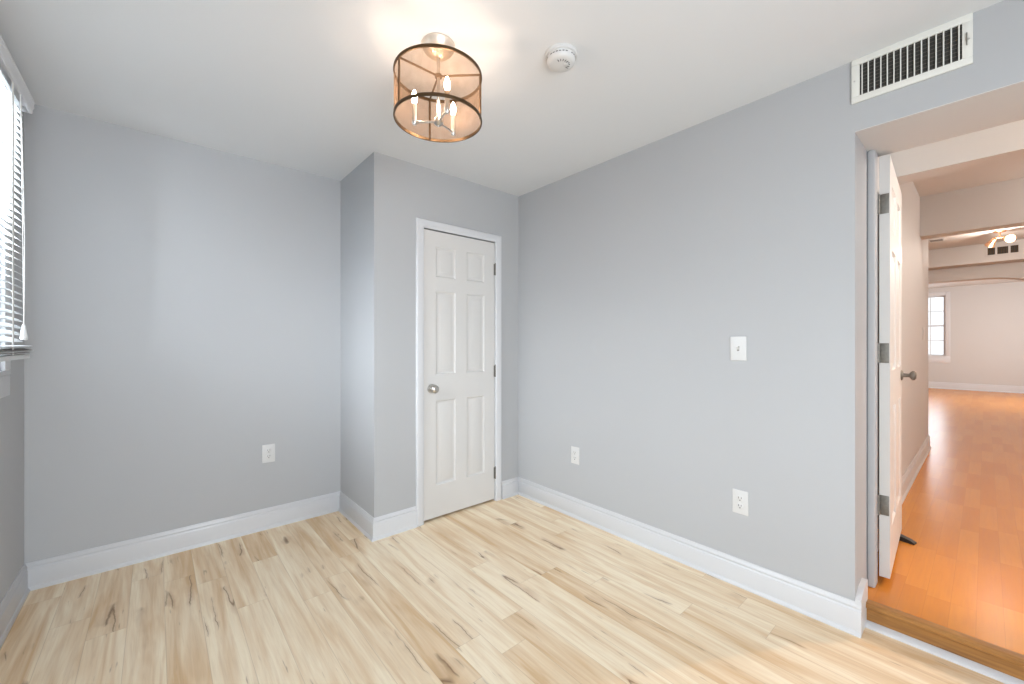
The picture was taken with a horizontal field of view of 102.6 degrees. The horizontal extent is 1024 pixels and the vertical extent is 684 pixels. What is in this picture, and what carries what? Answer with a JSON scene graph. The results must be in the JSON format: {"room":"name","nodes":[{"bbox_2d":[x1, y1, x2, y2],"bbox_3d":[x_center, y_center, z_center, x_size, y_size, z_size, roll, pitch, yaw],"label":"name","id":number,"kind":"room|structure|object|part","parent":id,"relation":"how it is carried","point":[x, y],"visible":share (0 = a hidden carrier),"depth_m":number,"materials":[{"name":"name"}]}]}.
{"room":"empty bedroom","nodes":[
{"label":"empty bedroom","id":0,"kind":"room"},
{"bbox_2d":[0,112,23,602],"bbox_3d":[-1.071,0.018,0.375,0.120,2.464,4.569,0,0,-41],"label":"wall","id":1,"kind":"structure","parent":0,"point":[11,406],"depth_m":1.92,"materials":[{"name":"grey paint"}]},
{"bbox_2d":[0,209,10,397],"bbox_3d":[-1.518,-0.442,0.921,0.105,1.352,2.316,0,0,-41],"label":"window","id":2,"kind":"structure","parent":1,"relation":"in","point":[5,373],"depth_m":1.77,"materials":[{"name":"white glass"}]},
{"bbox_3d":[-1.483,0.131,0.951,0.012,0.022,2.316,0,0,-41],"label":"sill","id":3,"kind":"part","parent":2,"relation":"part of","materials":[{"name":"white wood"}]},
{"bbox_2d":[0,564,29,648],"bbox_3d":[-1.017,1.181,0.421,0.022,0.138,4.369,0,0,-41],"label":"baseboard","id":4,"kind":"structure","parent":1,"relation":"attached to","point":[14,599],"depth_m":1.86,"materials":[{"name":"white wood"}]},
{"bbox_2d":[0,35,34,361],"bbox_3d":[-1.456,-0.512,0.980,0.088,1.165,2.288,0,0,-41],"label":"window blind","id":5,"kind":"object","parent":1,"relation":"attached to","point":[15,96],"visible":1,"depth_m":1.64,"materials":[{"name":"white plastic"}]},
{"bbox_3d":[-1.449,-1.065,0.967,0.044,0.035,2.220,0,0,-41],"label":"head rail","id":6,"kind":"part","parent":5,"relation":"part of","materials":[{"name":"white plastic"}]},
{"bbox_3d":[-1.462,0.060,0.989,0.052,0.019,2.250,0,0,-41],"label":"rail","id":7,"kind":"part","parent":5,"relation":"part of","materials":[{"name":"white plastic"}]},
{"bbox_3d":[-2.066,-0.561,1.730,0.005,0.972,0.035,0,0,-30],"label":"pull cord","id":8,"kind":"part","parent":5,"relation":"part of","materials":[{"name":"white plastic"}]},
{"bbox_2d":[24,105,340,563],"bbox_3d":[-1.327,0.018,3.110,3.075,2.464,0.100,0,0,-41],"label":"wall","id":9,"kind":"structure","parent":0,"point":[183,299],"depth_m":2.43,"materials":[{"name":"grey paint"}]},
{"bbox_2d":[25,491,339,590],"bbox_3d":[-1.864,1.181,2.563,1.547,0.138,0.022,0,0,-41],"label":"baseboard","id":10,"kind":"structure","parent":9,"relation":"attached to","point":[55,570],"depth_m":2.42,"materials":[{"name":"white wood"}]},
{"bbox_2d":[262,443,274,462],"bbox_3d":[-1.641,0.746,2.765,0.076,0.122,0.009,0,0,-41],"label":"wall outlet","id":11,"kind":"object","parent":9,"relation":"attached to","point":[268,451],"visible":1,"depth_m":2.76,"materials":[{"name":"white plastic"}]},
{"bbox_2d":[341,152,387,517],"bbox_3d":[-1.047,0.018,2.870,0.090,2.464,0.628,0,0,-41],"label":"wall","id":12,"kind":"structure","parent":0,"point":[364,191],"depth_m":2.71,"materials":[{"name":"grey paint"}]},
{"bbox_2d":[339,491,373,541],"bbox_3d":[-1.082,1.181,2.825,0.022,0.138,0.650,0,0,-41],"label":"baseboard","id":13,"kind":"structure","parent":12,"relation":"attached to","point":[362,520],"depth_m":2.80,"materials":[{"name":"white wood"}]},
{"bbox_2d":[388,156,517,513],"bbox_3d":[-0.407,0.018,3.069,1.138,2.464,0.090,0,0,-41],"label":"wall","id":14,"kind":"structure","parent":0,"point":[415,191],"depth_m":2.79,"materials":[{"name":"grey paint"}]},
{"bbox_2d":[372,506,416,541],"bbox_3d":[-0.766,1.181,2.683,0.313,0.138,0.022,0,0,-41],"label":"baseboard","id":15,"kind":"structure","parent":14,"relation":"attached to","point":[387,525],"depth_m":2.68,"materials":[{"name":"white wood"}]},
{"bbox_2d":[416,218,500,526],"bbox_3d":[-0.368,0.200,3.031,0.746,2.101,0.018,0,0,-41],"label":"trim","id":16,"kind":"structure","parent":14,"relation":"attached to","point":[421,224],"depth_m":2.81,"materials":[{"name":"white wood"}]},
{"bbox_2d":[424,229,495,520],"bbox_3d":[-0.359,0.223,3.033,0.640,2.022,0.105,0,0,-41],"label":"door","id":17,"kind":"structure","parent":14,"relation":"in","point":[460,370],"depth_m":3.02,"materials":[{"name":"white paint"}]},
{"bbox_3d":[-0.543,0.322,2.850,0.064,0.064,0.070,0,0,-41],"label":"knob","id":18,"kind":"part","parent":17,"relation":"part of","materials":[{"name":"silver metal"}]},
{"bbox_2d":[492,243,494,500],"bbox_3d":[-0.403,0.227,3.072,0.638,2.046,0.087,0,0,-41],"label":"trim","id":19,"kind":"structure","parent":14,"relation":"attached to","point":[494,243],"depth_m":3.25,"materials":[{"name":"white wood"}]},
{"bbox_2d":[501,477,517,498],"bbox_3d":[-0.009,1.181,3.339,0.183,0.138,0.022,0,0,-41],"label":"baseboard","id":20,"kind":"structure","parent":14,"relation":"attached to","point":[509,488],"depth_m":3.33,"materials":[{"name":"white wood"}]},
{"bbox_2d":[0,0,1003,196],"bbox_3d":[0.132,-1.264,1.417,3.264,0.100,4.569,0,0,-41],"label":"ceiling","id":21,"kind":"structure","parent":0,"point":[309,86],"depth_m":1.80,"materials":[{"name":"white paint"}]},
{"bbox_2d":[393,33,481,142],"bbox_3d":[-0.300,-1.046,1.672,0.356,0.335,0.356,0,0,-41],"label":"ceiling lamp","id":22,"kind":"object","parent":21,"relation":"attached to","point":[439,47],"visible":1,"depth_m":1.66,"materials":[{"name":"brown metal"}]},
{"bbox_3d":[-0.429,-0.997,1.560,0.008,0.178,0.008,0,0,-41],"label":"shade rod","id":23,"kind":"part","parent":22,"relation":"part of","materials":[{"name":"brown metal"}]},
{"bbox_3d":[-0.398,-1.003,1.672,0.024,0.058,0.024,0,0,-41],"label":"bulb","id":24,"kind":"part","parent":22,"relation":"part of","materials":[{"name":"beige glass"}]},
{"bbox_3d":[-0.362,-0.897,1.673,0.095,0.018,0.023,0,0,-1],"label":"arm","id":25,"kind":"part","parent":22,"relation":"part of","materials":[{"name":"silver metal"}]},
{"bbox_3d":[-0.366,-0.997,1.829,0.008,0.178,0.008,0,0,-41],"label":"shade rod","id":26,"kind":"part","parent":22,"relation":"part of","materials":[{"name":"brown metal"}]},
{"bbox_3d":[-0.300,-1.039,1.672,0.013,0.250,0.013,0,0,-41],"label":"stem","id":27,"kind":"part","parent":22,"relation":"part of","materials":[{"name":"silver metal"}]},
{"bbox_3d":[-0.269,-0.897,1.618,0.023,0.018,0.095,0,0,-31],"label":"arm","id":28,"kind":"part","parent":22,"relation":"part of","materials":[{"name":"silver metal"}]},
{"bbox_3d":[-0.251,-1.003,1.587,0.024,0.058,0.024,0,0,-41],"label":"bulb","id":29,"kind":"part","parent":22,"relation":"part of","materials":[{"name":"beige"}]},
{"bbox_3d":[-0.270,-0.897,1.726,0.023,0.018,0.095,0,0,29],"label":"arm","id":30,"kind":"part","parent":22,"relation":"part of","materials":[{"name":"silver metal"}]},
{"bbox_3d":[-0.252,-1.003,1.758,0.024,0.058,0.024,0,0,-41],"label":"bulb","id":31,"kind":"part","parent":22,"relation":"part of","materials":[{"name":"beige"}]},
{"bbox_3d":[-0.129,-0.997,1.663,0.008,0.178,0.008,0,0,-41],"label":"shade rod","id":32,"kind":"part","parent":22,"relation":"part of","materials":[{"name":"brown metal"}]},
{"bbox_2d":[545,43,577,71],"bbox_3d":[0.207,-1.190,1.728,0.138,0.047,0.138,0,0,-41],"label":"smoke detector","id":33,"kind":"object","parent":21,"relation":"attached to","point":[560,57],"visible":1,"depth_m":1.70,"materials":[{"name":"white plastic"}]},
{"bbox_3d":[0.207,-1.207,1.728,0.138,0.014,0.138,0,0,-41],"label":"plate","id":34,"kind":"part","parent":33,"relation":"part of","materials":[{"name":"white plastic"}]},
{"bbox_2d":[0,495,1004,683],"bbox_3d":[0.027,1.290,1.326,2.986,0.080,4.569,0,0,-41],"label":"floor","id":35,"kind":"structure","parent":0,"point":[517,589],"depth_m":1.84,"materials":[{"name":"brown wood"}]},
{"bbox_2d":[518,0,1023,600],"bbox_3d":[1.219,0.018,2.358,0.389,2.464,4.569,0,0,-41],"label":"wall","id":36,"kind":"structure","parent":0,"point":[638,269],"depth_m":2.15,"materials":[{"name":"grey paint"}]},
{"bbox_2d":[571,446,578,464],"bbox_3d":[0.452,0.806,2.940,0.009,0.122,0.076,0,0,-41],"label":"wall outlet","id":37,"kind":"object","parent":36,"relation":"attached to","point":[574,450],"visible":1,"depth_m":2.94,"materials":[{"name":"white plastic"}]},
{"bbox_2d":[518,477,861,637],"bbox_3d":[0.763,1.181,2.570,0.022,0.138,2.196,0,0,-41],"label":"baseboard","id":38,"kind":"structure","parent":36,"relation":"attached to","point":[839,612],"depth_m":2.19,"materials":[{"name":"white wood"}]},
{"bbox_2d":[730,336,746,360],"bbox_3d":[1.162,0.030,2.111,0.020,0.124,0.078,0,0,-41],"label":"light switch","id":39,"kind":"object","parent":36,"relation":"attached to","point":[738,345],"visible":1,"depth_m":2.11,"materials":[{"name":"white plastic"}]},
{"bbox_2d":[732,488,747,515],"bbox_3d":[1.173,0.819,2.107,0.009,0.122,0.076,0,0,-41],"label":"wall outlet","id":40,"kind":"object","parent":36,"relation":"attached to","point":[739,497],"visible":1,"depth_m":2.10,"materials":[{"name":"white plastic"}]},
{"bbox_2d":[736,503,743,509],"bbox_3d":[1.171,0.839,2.106,0.002,0.034,0.034,0,0,-41],"label":"receptacle","id":41,"kind":"object","parent":40,"relation":"attached to","point":[739,506],"depth_m":2.10,"materials":[{"name":"white plastic"}]},
{"bbox_2d":[736,495,743,501],"bbox_3d":[1.171,0.799,2.106,0.002,0.034,0.034,0,0,-41],"label":"receptacle","id":42,"kind":"object","parent":40,"relation":"attached to","point":[739,498],"depth_m":2.10,"materials":[{"name":"white plastic"}]},
{"bbox_2d":[855,578,867,633],"bbox_3d":[1.535,1.157,1.801,0.150,0.186,0.020,0,0,-41],"label":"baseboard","id":43,"kind":"structure","parent":36,"relation":"attached to","point":[861,597],"depth_m":1.79,"materials":[{"name":"white wood"}]},
{"bbox_2d":[867,150,877,587],"bbox_3d":[1.713,0.122,1.950,0.073,2.056,0.030,0,0,-41],"label":"trim","id":44,"kind":"structure","parent":36,"relation":"attached to","point":[872,156],"depth_m":1.92,"materials":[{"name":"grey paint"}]},
{"bbox_2d":[851,12,972,104],"bbox_3d":[1.577,-1.121,1.636,0.015,0.186,0.348,0,0,-41],"label":"air vent","id":45,"kind":"object","parent":36,"relation":"in","point":[946,47],"visible":1,"depth_m":1.62,"materials":[{"name":"white metal"}]},
{"bbox_3d":[1.487,-1.121,1.742,0.003,0.133,0.008,0,0,37],"label":"blade","id":46,"kind":"part","parent":45,"relation":"part of","materials":[{"name":"white metal"}]},
{"bbox_3d":[1.500,-1.121,1.727,0.003,0.133,0.008,0,0,37],"label":"blade","id":47,"kind":"part","parent":45,"relation":"part of","materials":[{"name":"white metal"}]},
{"bbox_3d":[1.513,-1.121,1.712,0.003,0.133,0.008,0,0,37],"label":"blade","id":48,"kind":"part","parent":45,"relation":"part of","materials":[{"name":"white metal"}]},
{"bbox_3d":[1.526,-1.121,1.697,0.003,0.133,0.008,0,0,37],"label":"blade","id":49,"kind":"part","parent":45,"relation":"part of","materials":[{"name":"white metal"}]},
{"bbox_3d":[1.539,-1.121,1.682,0.003,0.133,0.008,0,0,37],"label":"blade","id":50,"kind":"part","parent":45,"relation":"part of","materials":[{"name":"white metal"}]},
{"bbox_3d":[1.552,-1.121,1.667,0.003,0.133,0.008,0,0,37],"label":"blade","id":51,"kind":"part","parent":45,"relation":"part of","materials":[{"name":"white metal"}]},
{"bbox_3d":[1.565,-1.121,1.652,0.003,0.133,0.008,0,0,37],"label":"blade","id":52,"kind":"part","parent":45,"relation":"part of","materials":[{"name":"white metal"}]},
{"bbox_3d":[1.578,-1.121,1.637,0.003,0.133,0.008,0,0,37],"label":"blade","id":53,"kind":"part","parent":45,"relation":"part of","materials":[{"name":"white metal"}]},
{"bbox_3d":[1.591,-1.121,1.621,0.003,0.133,0.008,0,0,37],"label":"blade","id":54,"kind":"part","parent":45,"relation":"part of","materials":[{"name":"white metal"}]},
{"bbox_3d":[1.604,-1.121,1.607,0.003,0.133,0.008,0,0,37],"label":"blade","id":55,"kind":"part","parent":45,"relation":"part of","materials":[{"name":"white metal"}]},
{"bbox_3d":[1.617,-1.121,1.591,0.003,0.133,0.008,0,0,37],"label":"blade","id":56,"kind":"part","parent":45,"relation":"part of","materials":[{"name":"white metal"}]},
{"bbox_3d":[1.630,-1.121,1.577,0.003,0.133,0.008,0,0,37],"label":"blade","id":57,"kind":"part","parent":45,"relation":"part of","materials":[{"name":"white metal"}]},
{"bbox_3d":[1.643,-1.121,1.562,0.003,0.133,0.008,0,0,37],"label":"blade","id":58,"kind":"part","parent":45,"relation":"part of","materials":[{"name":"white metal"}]},
{"bbox_3d":[1.656,-1.121,1.546,0.003,0.133,0.008,0,0,37],"label":"blade","id":59,"kind":"part","parent":45,"relation":"part of","materials":[{"name":"white metal"}]},
{"bbox_3d":[1.669,-1.121,1.532,0.003,0.133,0.008,0,0,37],"label":"blade","id":60,"kind":"part","parent":45,"relation":"part of","materials":[{"name":"white metal"}]},
{"bbox_2d":[855,80,1023,156],"bbox_3d":[1.894,-0.908,1.579,0.388,0.003,0.827,0,0,-41],"label":"door frame","id":61,"kind":"structure","parent":36,"relation":"attached to","point":[1003,105],"depth_m":1.69,"materials":[{"name":"paint"}]},
{"bbox_2d":[865,620,1023,683],"bbox_3d":[1.827,1.240,1.507,0.032,0.020,0.806,0,0,-41],"label":"trim","id":62,"kind":"structure","parent":36,"relation":"attached to","point":[992,673],"depth_m":1.63,"materials":[{"name":"white wood"}]},
{"bbox_2d":[878,155,927,493],"bbox_3d":[3.110,-0.120,3.329,3.740,2.540,0.140,0,0,-41],"label":"wall","id":63,"kind":"structure","parent":0,"point":[914,249],"depth_m":3.52,"materials":[{"name":"paint"}]},
{"bbox_2d":[878,154,916,578],"bbox_3d":[2.044,0.112,2.205,0.772,2.006,0.166,0,0,-43],"label":"door","id":64,"kind":"structure","parent":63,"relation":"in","point":[891,374],"depth_m":1.96,"materials":[{"name":"white paint"}]},
{"bbox_3d":[2.047,0.112,2.211,0.760,2.006,0.038,0,0,-43],"label":"panel","id":65,"kind":"part","parent":64,"relation":"part of","materials":[{"name":"white paint"}]},
{"bbox_3d":[2.274,0.190,2.422,0.062,0.062,0.166,0,0,-43],"label":"knob","id":66,"kind":"part","parent":64,"relation":"part of","materials":[{"name":"metal"}]},
{"bbox_2d":[878,435,930,549],"bbox_3d":[3.122,1.080,3.332,3.762,0.140,0.172,0,0,-41],"label":"baseboard","id":67,"kind":"structure","parent":63,"relation":"attached to","point":[912,471],"depth_m":3.48,"materials":[{"name":"white wood"}]},
{"bbox_2d":[920,222,1023,239],"bbox_3d":[4.779,-1.014,3.021,0.176,0.004,2.509,0,0,-41],"label":"trim","id":68,"kind":"structure","parent":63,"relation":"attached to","point":[1019,224],"depth_m":3.70,"materials":[{"name":"paint"}]},
{"bbox_2d":[868,388,1023,654],"bbox_3d":[6.510,1.200,5.771,12.602,0.100,4.600,0,0,-41],"label":"floor","id":69,"kind":"structure","parent":0,"point":[963,510],"depth_m":2.57,"materials":[{"name":"orange wood"}]},
{"bbox_2d":[899,534,916,544],"bbox_3d":[2.279,1.133,2.375,0.038,0.034,0.085,0,0,-31],"label":"wedge","id":70,"kind":"object","parent":69,"relation":"on","point":[903,538],"visible":0.71,"depth_m":2.36,"materials":[{"name":"black rubber"}]},
{"bbox_2d":[866,599,1023,680],"bbox_3d":[1.843,1.199,1.521,0.042,0.101,0.806,0,0,-41],"label":"step","id":71,"kind":"structure","parent":69,"relation":"attached to","point":[1006,661],"depth_m":1.63,"materials":[{"name":"brown wood"}]},
{"bbox_2d":[913,158,1023,287],"bbox_3d":[6.609,-1.440,5.857,12.340,0.100,4.600,0,0,-41],"label":"ceiling","id":72,"kind":"structure","parent":0,"point":[1013,169],"depth_m":3.65,"materials":[{"name":"paint"}]},
{"bbox_2d":[928,238,944,242],"bbox_3d":[5.747,-1.386,5.554,0.180,0.008,0.150,0,0,-41],"label":"ceiling vent","id":73,"kind":"object","parent":72,"relation":"in","point":[940,239],"visible":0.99,"depth_m":5.55,"materials":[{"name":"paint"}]},
{"bbox_2d":[887,119,1023,183],"bbox_3d":[3.225,-1.206,1.676,0.170,0.368,2.510,0,0,-41],"label":"beam","id":74,"kind":"structure","parent":72,"relation":"attached to","point":[1002,143],"depth_m":2.34,"materials":[{"name":"paint"}]},
{"bbox_2d":[920,177,1023,235],"bbox_3d":[4.778,-1.203,3.021,0.180,0.374,2.510,0,0,-41],"label":"beam","id":75,"kind":"structure","parent":72,"relation":"attached to","point":[998,203],"depth_m":3.66,"materials":[{"name":"paint"}]},
{"bbox_2d":[928,239,1023,269],"bbox_3d":[6.677,-1.257,5.916,0.300,0.266,4.400,0,0,-41],"label":"beam","id":76,"kind":"structure","parent":72,"relation":"attached to","point":[971,255],"depth_m":5.88,"materials":[{"name":"paint"}]},
{"bbox_2d":[986,244,1019,255],"bbox_3d":[6.726,-1.270,5.621,0.010,0.125,0.300,0,0,-41],"label":"return vent","id":77,"kind":"object","parent":76,"relation":"attached to","point":[1014,248],"visible":1,"depth_m":5.62,"materials":[{"name":"metal"}]},
{"bbox_2d":[984,230,1015,247],"bbox_3d":[6.062,-1.292,5.095,0.116,0.196,0.266,0,0,-7],"label":"track light","id":78,"kind":"object","parent":72,"relation":"attached to","point":[1010,238],"visible":1,"depth_m":5.08,"materials":[{"name":"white metal"}]},
{"bbox_3d":[6.063,-1.378,5.097,0.114,0.024,0.114,0,0,-41],"label":"ceiling plate","id":79,"kind":"part","parent":78,"relation":"part of","materials":[{"name":"white metal"}]},
{"bbox_2d":[928,282,1023,385],"bbox_3d":[11.234,-0.120,9.864,0.100,2.540,4.400,0,0,-41],"label":"wall","id":80,"kind":"structure","parent":0,"point":[987,320],"depth_m":9.77,"materials":[{"name":"paint"}]},
{"bbox_2d":[928,292,949,362],"bbox_3d":[10.615,-0.384,10.565,0.105,1.772,0.930,0,0,-41],"label":"window","id":81,"kind":"structure","parent":80,"relation":"in","point":[945,357],"depth_m":10.29,"materials":[{"name":"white glass"}]},
{"bbox_3d":[10.644,-0.796,10.590,0.028,0.778,0.760,0,0,-41],"label":"sash","id":82,"kind":"part","parent":81,"relation":"part of","materials":[{"name":"white glass"}]},
{"bbox_3d":[10.621,-0.059,10.570,0.028,0.778,0.760,0,0,-41],"label":"sash","id":83,"kind":"part","parent":81,"relation":"part of","materials":[{"name":"white glass"}]},
{"bbox_2d":[928,381,1023,392],"bbox_3d":[11.186,1.069,9.822,0.029,0.161,4.400,0,0,-41],"label":"baseboard","id":84,"kind":"structure","parent":80,"relation":"attached to","point":[941,385],"depth_m":9.84,"materials":[{"name":"white wood"}]},
{"bbox_2d":[928,262,1023,283],"bbox_3d":[6.877,0.013,6.090,0.230,2.274,4.400,0,0,-41],"label":"wall","id":85,"kind":"structure","parent":0,"point":[1012,271],"depth_m":5.99,"materials":[{"name":"paint"}]}
]}

